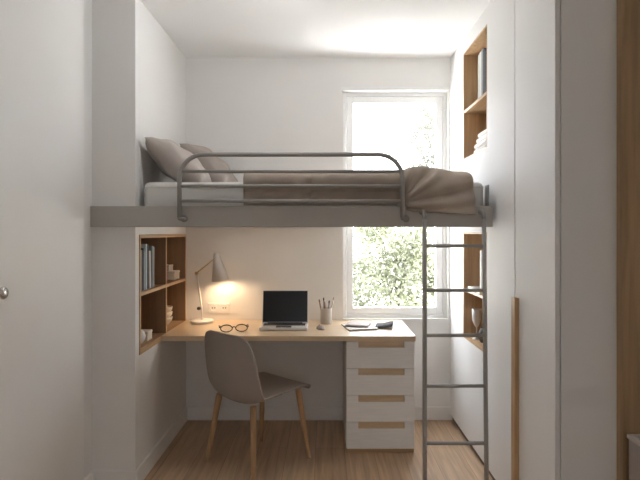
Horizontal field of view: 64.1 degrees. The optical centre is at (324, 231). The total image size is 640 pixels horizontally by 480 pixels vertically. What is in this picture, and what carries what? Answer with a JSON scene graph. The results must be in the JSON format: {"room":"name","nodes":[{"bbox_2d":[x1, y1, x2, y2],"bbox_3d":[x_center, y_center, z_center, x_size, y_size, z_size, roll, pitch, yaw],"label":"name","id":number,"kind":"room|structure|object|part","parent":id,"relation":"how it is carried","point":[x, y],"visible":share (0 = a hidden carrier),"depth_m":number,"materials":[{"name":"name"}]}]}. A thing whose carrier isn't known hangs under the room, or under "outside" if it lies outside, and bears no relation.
{"room":"bedroom","nodes":[
{"label":"bedroom","id":0,"kind":"room"},
{"bbox_2d":[84,0,91,477],"bbox_3d":[-1.436,0.050,0.295,0.328,2.700,4.990,0,0,0],"label":"wall","id":1,"kind":"structure","parent":0,"point":[87,3],"depth_m":2.74,"materials":[{"name":"paint"}]},
{"bbox_2d":[0,0,83,479],"bbox_3d":[-1.237,0.052,2.188,0.070,2.684,0.935,0,0,0],"label":"door","id":2,"kind":"structure","parent":1,"relation":"in","point":[42,41],"depth_m":2.25,"materials":[{"name":"paint"}]},
{"bbox_3d":[-1.226,0.230,1.925,0.048,0.052,0.052,0,0,0],"label":"knob","id":3,"kind":"part","parent":2,"relation":"part of","materials":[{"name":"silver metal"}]},
{"bbox_2d":[84,470,93,479],"bbox_3d":[-1.266,1.350,2.728,0.013,0.100,0.125,0,0,0],"label":"baseboard","id":4,"kind":"structure","parent":1,"relation":"attached to","point":[90,476],"depth_m":2.75,"materials":[{"name":"paint"}]},
{"bbox_2d":[92,0,185,470],"bbox_3d":[-1.317,0.050,3.300,0.565,2.700,1.020,0,0,0],"label":"wall","id":5,"kind":"structure","parent":0,"point":[139,73],"depth_m":2.79,"materials":[{"name":"paint"}]},
{"bbox_2d":[136,407,186,479],"bbox_3d":[-1.028,1.350,3.293,0.013,0.100,1.007,0,0,0],"label":"baseboard","id":6,"kind":"structure","parent":5,"relation":"attached to","point":[145,467],"depth_m":3.19,"materials":[{"name":"paint"}]},
{"bbox_2d":[139,234,185,354],"bbox_3d":[-1.170,0.351,3.322,0.278,0.671,0.953,0,0,0],"label":"bookcase","id":7,"kind":"object","parent":5,"relation":"in","point":[168,248],"visible":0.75,"depth_m":3.31,"materials":[{"name":"brown wood"}]},
{"bbox_2d":[141,250,141,290],"bbox_3d":[-1.153,0.222,2.940,0.190,0.235,0.030,0,0,0],"label":"book","id":8,"kind":"object","parent":7,"relation":"on","point":[141,250],"visible":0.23,"depth_m":2.94,"materials":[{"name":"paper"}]},
{"bbox_2d":[141,248,143,290],"bbox_3d":[-1.151,0.216,2.969,0.190,0.245,0.022,0,0,0],"label":"book","id":9,"kind":"object","parent":7,"relation":"on","point":[142,249],"visible":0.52,"depth_m":2.96,"materials":[{"name":"paper"}]},
{"bbox_2d":[141,330,145,343],"bbox_3d":[-1.095,0.602,2.985,0.091,0.104,0.091,0,0,0],"label":"bud vase","id":10,"kind":"object","parent":7,"relation":"on","point":[143,335],"visible":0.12,"depth_m":2.97,"materials":[{"name":"white ceramic"}]},
{"bbox_2d":[141,244,146,289],"bbox_3d":[-1.156,0.205,3.022,0.200,0.268,0.020,0,0,0],"label":"book","id":11,"kind":"object","parent":7,"relation":"on","point":[144,246],"visible":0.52,"depth_m":3.01,"materials":[{"name":"paper"}]},
{"bbox_2d":[144,251,144,289],"bbox_3d":[-1.150,0.227,2.996,0.180,0.225,0.026,0,0,0],"label":"book","id":12,"kind":"object","parent":7,"relation":"on","point":[144,251],"visible":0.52,"depth_m":3.00,"materials":[{"name":"paper"}]},
{"bbox_2d":[141,329,151,340],"bbox_3d":[-1.106,0.626,3.100,0.092,0.056,0.084,0,0,0],"label":"trinket box","id":13,"kind":"object","parent":7,"relation":"on","point":[148,332],"visible":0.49,"depth_m":3.09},
{"bbox_3d":[-1.106,0.606,3.100,0.092,0.016,0.084,0,0,0],"label":"lid","id":14,"kind":"part","parent":13,"relation":"part of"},
{"bbox_2d":[147,245,148,288],"bbox_3d":[-1.159,0.208,3.054,0.200,0.262,0.038,0,0,0],"label":"book","id":15,"kind":"object","parent":7,"relation":"on","point":[147,245],"visible":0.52,"depth_m":3.05,"materials":[{"name":"paper"}]},
{"bbox_2d":[149,251,150,287],"bbox_3d":[-1.148,0.227,3.094,0.180,0.226,0.035,0,0,0],"label":"book","id":16,"kind":"object","parent":7,"relation":"on","point":[149,251],"visible":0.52,"depth_m":3.09,"materials":[{"name":"paper"}]},
{"bbox_2d":[149,246,153,287],"bbox_3d":[-1.155,0.213,3.130,0.200,0.252,0.030,0,0,0],"label":"book","id":17,"kind":"object","parent":7,"relation":"on","point":[151,248],"visible":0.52,"depth_m":3.13,"materials":[{"name":"paper"}]},
{"bbox_3d":[-1.167,0.350,3.090,0.264,0.020,0.450,0,0,0],"label":"shelf","id":18,"kind":"part","parent":7,"relation":"part of","materials":[{"name":"brown wood"}]},
{"bbox_3d":[-1.167,0.671,3.322,0.264,0.032,0.915,0,0,0],"label":"panel","id":19,"kind":"part","parent":7,"relation":"part of","materials":[{"name":"brown wood"}]},
{"bbox_2d":[167,316,172,324],"bbox_3d":[-1.135,0.627,3.620,0.107,0.052,0.107,0,0,0],"label":"bowl","id":20,"kind":"object","parent":7,"relation":"on","point":[169,320],"visible":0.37,"depth_m":3.60,"materials":[{"name":"white ceramic"}]},
{"bbox_2d":[167,270,179,279],"bbox_3d":[-1.156,0.308,3.670,0.192,0.061,0.124,0,0,0],"label":"storage box","id":21,"kind":"object","parent":7,"relation":"on","point":[173,274],"visible":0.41,"depth_m":3.61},
{"bbox_2d":[167,264,172,270],"bbox_3d":[-1.173,0.256,3.670,0.139,0.042,0.104,0,0,0],"label":"storage box","id":22,"kind":"object","parent":21,"relation":"on","point":[169,266],"visible":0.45,"depth_m":3.65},
{"bbox_3d":[-1.156,0.286,3.670,0.192,0.017,0.124,0,0,0],"label":"lid","id":23,"kind":"part","parent":21,"relation":"part of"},
{"bbox_3d":[-1.167,0.350,3.558,0.264,0.020,0.445,0,0,0],"label":"shelf","id":24,"kind":"part","parent":7,"relation":"part of","materials":[{"name":"brown wood"}]},
{"bbox_3d":[-1.167,0.351,3.789,0.264,0.671,0.019,0,0,0],"label":"panel","id":25,"kind":"part","parent":7,"relation":"part of","materials":[{"name":"brown wood"}]},
{"bbox_2d":[141,0,491,57],"bbox_3d":[0.100,-1.360,0.805,3.400,0.120,6.410,0,0,0],"label":"ceiling","id":26,"kind":"structure","parent":0,"point":[198,28],"depth_m":3.25,"materials":[{"name":"paint"}]},
{"bbox_2d":[144,420,492,479],"bbox_3d":[0.100,1.460,0.805,3.400,0.120,6.410,0,0,0],"label":"floor","id":27,"kind":"structure","parent":0,"point":[281,454],"depth_m":3.19,"materials":[{"name":"brown wood"}]},
{"bbox_2d":[204,330,310,479],"bbox_3d":[-0.415,0.993,3.151,0.504,0.817,0.531,0,0,42],"label":"desk chair","id":28,"kind":"object","parent":27,"relation":"on","point":[232,370],"visible":1,"depth_m":2.98,"materials":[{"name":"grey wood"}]},
{"bbox_3d":[-0.682,1.196,3.134,0.105,0.410,0.039,0,0,-10],"label":"leg","id":29,"kind":"part","parent":28,"relation":"part of","materials":[{"name":"brown wood"}]},
{"bbox_3d":[-0.409,1.199,2.908,0.038,0.403,0.085,0,0,-3],"label":"leg","id":30,"kind":"part","parent":28,"relation":"part of","materials":[{"name":"brown wood"}]},
{"bbox_3d":[-0.419,1.182,3.397,0.039,0.436,0.077,0,0,-16],"label":"leg","id":31,"kind":"part","parent":28,"relation":"part of","materials":[{"name":"brown wood"}]},
{"bbox_3d":[-0.138,1.182,3.174,0.101,0.438,0.038,0,0,10],"label":"leg","id":32,"kind":"part","parent":28,"relation":"part of","materials":[{"name":"brown wood"}]},
{"bbox_2d":[161,320,415,340],"bbox_3d":[-0.230,0.671,3.511,1.604,0.033,0.595,0,0,0],"label":"desk","id":33,"kind":"object","parent":27,"relation":"on","point":[186,331],"visible":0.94,"depth_m":3.33,"materials":[{"name":"brown wood"}]},
{"bbox_2d":[190,252,228,323],"bbox_3d":[-0.831,0.400,3.695,0.280,0.508,0.166,0,0,0],"label":"desk lamp","id":34,"kind":"object","parent":33,"relation":"on","point":[219,273],"visible":1,"depth_m":3.66,"materials":[{"name":"white metal"}]},
{"bbox_3d":[-0.908,0.467,3.695,0.052,0.336,0.013,0,0,0],"label":"stem","id":35,"kind":"part","parent":34,"relation":"part of","materials":[{"name":"white metal"}]},
{"bbox_3d":[-0.753,0.253,3.680,0.124,0.214,0.126,0,0,0],"label":"lamp shade","id":36,"kind":"part","parent":34,"relation":"part of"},
{"bbox_2d":[219,324,248,331],"bbox_3d":[-0.615,0.634,3.439,0.199,0.041,0.212,0,0,-12],"label":"eyeglasses","id":37,"kind":"object","parent":33,"relation":"on","point":[247,325],"visible":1,"depth_m":3.38,"materials":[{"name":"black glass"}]},
{"bbox_2d":[259,290,307,329],"bbox_3d":[-0.278,0.532,3.499,0.320,0.245,0.207,0,0,0],"label":"laptop","id":38,"kind":"object","parent":33,"relation":"on","point":[281,309],"visible":1,"depth_m":3.57,"materials":[{"name":"silver aluminium"},{"name":"black screen glass"}]},
{"bbox_2d":[316,325,324,329],"bbox_3d":[-0.030,0.642,3.445,0.052,0.026,0.088,0,0,-20],"label":"computer mouse","id":39,"kind":"object","parent":33,"relation":"on","point":[319,327],"visible":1,"depth_m":3.42,"materials":[{"name":"grey plastic"}]},
{"bbox_2d":[320,307,331,323],"bbox_3d":[0.008,0.599,3.655,0.082,0.112,0.082,0,0,0],"label":"pencil cup","id":40,"kind":"object","parent":33,"relation":"on","point":[325,314],"visible":0.98,"depth_m":3.62,"materials":[{"name":"ceramic"}]},
{"bbox_2d":[341,324,377,330],"bbox_3d":[0.235,0.649,3.500,0.200,0.010,0.220,0,0,-12],"label":"notebook","id":41,"kind":"object","parent":33,"relation":"on","point":[371,327],"visible":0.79,"depth_m":3.41,"materials":[{"name":"paper"}]},
{"bbox_2d":[345,320,371,326],"bbox_3d":[0.235,0.637,3.545,0.155,0.013,0.170,0,0,14],"label":"notebook","id":42,"kind":"object","parent":41,"relation":"on","point":[351,323],"visible":1,"depth_m":3.52,"materials":[{"name":"paper"}]},
{"bbox_2d":[375,321,393,329],"bbox_3d":[0.410,0.643,3.535,0.120,0.024,0.200,0,0,10],"label":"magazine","id":43,"kind":"object","parent":33,"relation":"on","point":[386,325],"visible":0.99,"depth_m":3.50,"materials":[{"name":"paper"}]},
{"bbox_2d":[343,341,413,451],"bbox_3d":[0.350,1.044,3.507,0.433,0.711,0.555,0,0,0],"label":"drawer unit","id":44,"kind":"object","parent":27,"relation":"on","point":[378,376],"visible":0.85,"depth_m":3.23,"materials":[{"name":"white paint"}]},
{"bbox_3d":[0.350,1.286,3.240,0.429,0.168,0.019,0,0,0],"label":"drawer","id":45,"kind":"part","parent":44,"relation":"part of","materials":[{"name":"white wood"}]},
{"bbox_3d":[0.350,1.117,3.240,0.429,0.166,0.019,0,0,0],"label":"drawer","id":46,"kind":"part","parent":44,"relation":"part of","materials":[{"name":"white wood"}]},
{"bbox_3d":[0.350,0.948,3.240,0.429,0.166,0.019,0,0,0],"label":"drawer","id":47,"kind":"part","parent":44,"relation":"part of","materials":[{"name":"white wood"}]},
{"bbox_3d":[0.350,0.777,3.240,0.429,0.170,0.019,0,0,0],"label":"drawer","id":48,"kind":"part","parent":44,"relation":"part of","materials":[{"name":"white wood"}]},
{"bbox_2d":[419,208,488,479],"bbox_3d":[0.681,0.635,2.686,0.362,1.524,0.154,0,0,0],"label":"ladder","id":49,"kind":"object","parent":27,"relation":"on","point":[481,211],"visible":1,"depth_m":2.67,"materials":[{"name":"grey metal"}]},
{"bbox_3d":[0.522,0.663,2.675,0.024,1.468,0.134,0,0,10],"label":"rail","id":50,"kind":"part","parent":49,"relation":"part of","materials":[{"name":"grey metal"}]},
{"bbox_3d":[0.839,0.663,2.675,0.024,1.468,0.135,0,0,11],"label":"rail","id":51,"kind":"part","parent":49,"relation":"part of","materials":[{"name":"grey metal"}]},
{"bbox_2d":[450,0,514,479],"bbox_3d":[1.266,0.051,3.163,0.667,2.696,1.293,0,0,0],"label":"tall cabinet","id":52,"kind":"object","parent":27,"relation":"on","point":[493,166],"visible":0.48,"depth_m":2.90,"materials":[{"name":"white paint"}]},
{"bbox_2d":[464,288,481,297],"bbox_3d":[1.097,0.387,3.195,0.321,0.018,0.486,0,0,0],"label":"shelf","id":53,"kind":"object","parent":52,"relation":"attached to","point":[474,293],"depth_m":3.20,"materials":[{"name":"brown wood"}]},
{"bbox_2d":[468,286,481,293],"bbox_3d":[1.045,0.367,3.250,0.200,0.020,0.260,0,0,0],"label":"notebook","id":54,"kind":"object","parent":52,"relation":"on","point":[469,287],"visible":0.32,"depth_m":3.29,"materials":[{"name":"white paper"}]},
{"bbox_2d":[480,250,481,288],"bbox_3d":[1.076,0.237,3.220,0.190,0.240,0.030,0,0,0],"label":"book","id":55,"kind":"object","parent":54,"relation":"on","point":[480,250],"visible":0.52,"depth_m":3.22,"materials":[{"name":"paper"}]},
{"bbox_2d":[464,91,486,113],"bbox_3d":[1.097,-0.806,3.195,0.321,0.018,0.486,0,0,0],"label":"shelf","id":56,"kind":"object","parent":52,"relation":"attached to","point":[479,106],"depth_m":3.27,"materials":[{"name":"brown wood"}]},
{"bbox_2d":[472,308,481,339],"bbox_3d":[0.990,0.600,3.335,0.064,0.195,0.064,0,0,0],"label":"goblet","id":57,"kind":"object","parent":52,"relation":"in","point":[476,312],"visible":0.94,"depth_m":3.31,"materials":[{"name":"clear glass"}]},
{"bbox_2d":[478,54,479,97],"bbox_3d":[1.078,-0.966,3.220,0.220,0.300,0.030,0,0,0],"label":"book","id":58,"kind":"object","parent":52,"relation":"on","point":[479,54],"visible":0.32,"depth_m":3.21,"materials":[{"name":"paper"}]},
{"bbox_2d":[480,52,480,96],"bbox_3d":[1.078,-0.968,3.184,0.220,0.305,0.034,0,0,0],"label":"book","id":59,"kind":"object","parent":52,"relation":"on","point":[480,52],"visible":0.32,"depth_m":3.18,"materials":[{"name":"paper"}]},
{"bbox_2d":[478,327,482,342],"bbox_3d":[1.010,0.651,3.235,0.080,0.092,0.080,0,0,0],"label":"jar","id":60,"kind":"object","parent":52,"relation":"in","point":[481,329],"visible":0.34,"depth_m":3.22,"materials":[{"name":"glass"}]},
{"bbox_2d":[474,144,486,152],"bbox_3d":[1.079,-0.510,3.180,0.242,0.036,0.240,0,0,0],"label":"towel","id":61,"kind":"object","parent":52,"relation":"in","point":[484,146],"visible":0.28,"depth_m":3.15,"materials":[{"name":"white fabric"}]},
{"bbox_2d":[474,138,486,149],"bbox_3d":[1.081,-0.547,3.180,0.238,0.036,0.240,0,0,0],"label":"towel","id":62,"kind":"object","parent":61,"relation":"on","point":[484,142],"visible":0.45,"depth_m":3.16,"materials":[{"name":"white fabric"}]},
{"bbox_2d":[476,134,486,143],"bbox_3d":[1.087,-0.584,3.180,0.225,0.036,0.240,0,0,0],"label":"towel","id":63,"kind":"object","parent":62,"relation":"on","point":[484,137],"visible":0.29,"depth_m":3.19,"materials":[{"name":"white fabric"}]},
{"bbox_2d":[478,129,486,137],"bbox_3d":[1.093,-0.620,3.180,0.215,0.036,0.240,0,0,0],"label":"towel","id":64,"kind":"object","parent":63,"relation":"on","point":[484,132],"visible":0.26,"depth_m":3.20,"materials":[{"name":"white fabric"}]},
{"bbox_2d":[481,49,482,95],"bbox_3d":[1.078,-0.971,3.150,0.220,0.310,0.026,0,0,0],"label":"book","id":65,"kind":"object","parent":52,"relation":"on","point":[482,49],"visible":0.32,"depth_m":3.15,"materials":[{"name":"paper"}]},
{"bbox_2d":[483,48,485,93],"bbox_3d":[1.078,-0.966,3.116,0.220,0.300,0.034,0,0,0],"label":"book","id":66,"kind":"object","parent":52,"relation":"on","point":[484,49],"visible":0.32,"depth_m":3.10,"materials":[{"name":"paper"}]},
{"bbox_2d":[485,48,486,91],"bbox_3d":[1.078,-0.958,3.075,0.220,0.285,0.040,0,0,0],"label":"book","id":67,"kind":"object","parent":52,"relation":"on","point":[486,48],"visible":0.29,"depth_m":3.06,"materials":[{"name":"paper"}]},
{"bbox_2d":[511,0,616,479],"bbox_3d":[1.256,0.051,2.290,0.689,2.696,0.436,0,0,0],"label":"wardrobe","id":68,"kind":"object","parent":27,"relation":"on","point":[564,303],"visible":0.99,"depth_m":2.08,"materials":[{"name":"white paint"}]},
{"bbox_3d":[0.922,0.808,2.479,0.022,0.983,0.048,0,0,0],"label":"door pull","id":69,"kind":"part","parent":68,"relation":"part of","materials":[{"name":"brown wood"}]},
{"bbox_3d":[0.943,0.035,2.290,0.020,2.659,0.436,0,0,0],"label":"door","id":70,"kind":"part","parent":68,"relation":"part of","materials":[{"name":"white paint"}]},
{"bbox_2d":[617,0,639,479],"bbox_3d":[1.405,0.051,2.051,0.446,2.696,0.043,0,0,0],"label":"oak panel","id":71,"kind":"object","parent":27,"relation":"on","point":[628,11],"visible":1,"depth_m":2.03,"materials":[{"name":"brown wood"}]},
{"bbox_2d":[627,434,639,479],"bbox_3d":[1.391,1.097,1.788,0.408,0.605,0.445,0,0,0],"label":"bin","id":72,"kind":"object","parent":27,"relation":"on","point":[634,439],"visible":1,"depth_m":1.97,"materials":[{"name":"grey plastic"}]},
{"bbox_2d":[186,58,452,419],"bbox_3d":[0.100,0.050,3.910,3.400,2.700,0.200,0,0,0],"label":"wall","id":73,"kind":"structure","parent":0,"point":[233,104],"depth_m":3.81,"materials":[{"name":"paint"}]},
{"bbox_2d":[208,303,229,312],"bbox_3d":[-0.789,0.566,3.803,0.162,0.076,0.014,0,0,0],"label":"wall socket","id":74,"kind":"object","parent":73,"relation":"attached to","point":[212,307],"visible":1,"depth_m":3.80,"materials":[{"name":"white plastic"}]},
{"bbox_2d":[210,304,216,310],"bbox_3d":[-0.828,0.564,3.798,0.052,0.052,0.004,0,0,0],"label":"receptacle","id":75,"kind":"object","parent":74,"relation":"attached to","point":[213,307],"depth_m":3.80,"materials":[{"name":"white plastic"}]},
{"bbox_2d":[221,304,227,310],"bbox_3d":[-0.748,0.564,3.798,0.052,0.052,0.004,0,0,0],"label":"receptacle","id":76,"kind":"object","parent":74,"relation":"attached to","point":[224,307],"depth_m":3.80,"materials":[{"name":"white plastic"}]},
{"bbox_2d":[90,152,492,226],"bbox_3d":[-0.181,-0.227,3.263,2.175,0.400,1.074,0,0,0],"label":"bed","id":77,"kind":"object","parent":73,"relation":"attached to","point":[179,215],"visible":0.99,"depth_m":2.76,"materials":[{"name":"grey metal"}]},
{"bbox_3d":[-0.182,-0.166,2.738,1.187,0.018,0.018,0,0,0],"label":"rail","id":78,"kind":"part","parent":77,"relation":"part of","materials":[{"name":"grey metal"}]},
{"bbox_3d":[-0.182,-0.246,2.738,1.187,0.018,0.018,0,0,0],"label":"rail","id":79,"kind":"part","parent":77,"relation":"part of","materials":[{"name":"grey metal"}]},
{"bbox_3d":[-0.182,-0.253,2.738,1.219,0.349,0.024,0,0,0],"label":"guard rail","id":80,"kind":"part","parent":77,"relation":"part of","materials":[{"name":"grey metal"}]},
{"bbox_3d":[-0.182,-0.324,2.738,1.187,0.018,0.018,0,0,0],"label":"rail","id":81,"kind":"part","parent":77,"relation":"part of","materials":[{"name":"grey metal"}]},
{"bbox_2d":[144,182,483,205],"bbox_3d":[-0.062,-0.190,3.299,1.899,0.178,0.941,0,0,0],"label":"mattress","id":82,"kind":"object","parent":77,"relation":"on","point":[156,193],"visible":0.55,"depth_m":2.83,"materials":[{"name":"white fabric"}]},
{"bbox_2d":[145,137,210,181],"bbox_3d":[-0.861,-0.395,3.060,0.329,0.302,0.440,0,0,-4],"label":"pillow","id":83,"kind":"object","parent":82,"relation":"on","point":[168,155],"visible":0.73,"depth_m":2.87,"materials":[{"name":"grey fabric"}]},
{"bbox_2d":[180,143,237,181],"bbox_3d":[-0.785,-0.425,3.530,0.328,0.336,0.425,0,0,7],"label":"pillow","id":84,"kind":"object","parent":82,"relation":"on","point":[209,163],"visible":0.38,"depth_m":3.36,"materials":[{"name":"beige fabric"}]},
{"bbox_2d":[243,166,475,214],"bbox_3d":[0.179,-0.241,3.242,1.259,0.299,1.052,0,0,0],"label":"duvet","id":85,"kind":"object","parent":82,"relation":"on","point":[435,190],"visible":0.77,"depth_m":2.79,"materials":[{"name":"beige fabric"}]},
{"bbox_3d":[0.897,-0.200,2.830,0.008,0.120,0.060,0,0,0],"label":"plate","id":86,"kind":"part","parent":77,"relation":"part of","materials":[{"name":"grey metal"}]},
{"bbox_2d":[187,407,450,419],"bbox_3d":[-0.048,1.350,3.804,1.975,0.100,0.013,0,0,0],"label":"baseboard","id":87,"kind":"structure","parent":73,"relation":"attached to","point":[193,413],"depth_m":3.80,"materials":[{"name":"paint"}]},
{"bbox_2d":[343,93,446,317],"bbox_3d":[0.526,-0.202,3.890,0.784,1.700,0.070,0,0,0],"label":"window","id":88,"kind":"structure","parent":73,"relation":"in","point":[439,100],"depth_m":3.86,"materials":[{"name":"white plastic"}]},
{"bbox_2d":[341,87,449,90],"bbox_3d":[0.523,-1.064,3.799,0.803,0.024,0.022,0,0,0],"label":"trim","id":89,"kind":"structure","parent":73,"relation":"attached to","point":[342,88],"depth_m":3.79,"materials":[{"name":"white paint"}]},
{"bbox_3d":[-1.135,0.590,3.620,0.107,0.052,0.107,0,0,0],"label":"bowl","id":90,"kind":"object","parent":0,"visible":0},
{"bbox_2d":[167,305,172,312],"bbox_3d":[-1.135,0.553,3.620,0.107,0.052,0.107,0,0,0],"label":"bowl","id":91,"kind":"object","parent":90,"relation":"on","point":[169,308],"visible":0.32,"depth_m":3.60,"materials":[{"name":"white ceramic"}]},
{"label":"outside","id":92,"kind":"structure","parent":0,"visible":0},
{"bbox_2d":[353,256,433,306],"bbox_3d":[0.000,1.950,23.150,50.000,0.100,33.700,0,0,0],"label":"ground","id":93,"kind":"structure","parent":92,"point":[360,256],"depth_m":16.88,"materials":[{"name":"green plant"}]},
{"bbox_2d":[346,227,434,312],"bbox_3d":[0.971,0.690,7.333,2.145,2.465,1.518,0,0,0],"label":"tree","id":94,"kind":"object","parent":93,"relation":"on","point":[407,262],"visible":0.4,"depth_m":6.93,"materials":[{"name":"green plant"}]},
{"bbox_3d":[1.042,0.705,7.188,0.813,2.392,0.633,0,0,-27],"label":"stem","id":95,"kind":"part","parent":94,"relation":"part of","materials":[{"name":"green plant"}]},
{"bbox_2d":[389,105,434,167],"bbox_3d":[2.537,-0.423,9.607,2.685,4.648,1.834,0,0,0],"label":"tree","id":96,"kind":"object","parent":93,"relation":"on","point":[427,125],"visible":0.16,"depth_m":9.59,"materials":[{"name":"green plant"}]},
{"bbox_3d":[2.399,-0.245,9.749,1.255,4.292,0.534,0,0,0],"label":"stem","id":97,"kind":"part","parent":96,"relation":"part of","materials":[{"name":"green plant"}]}
]}

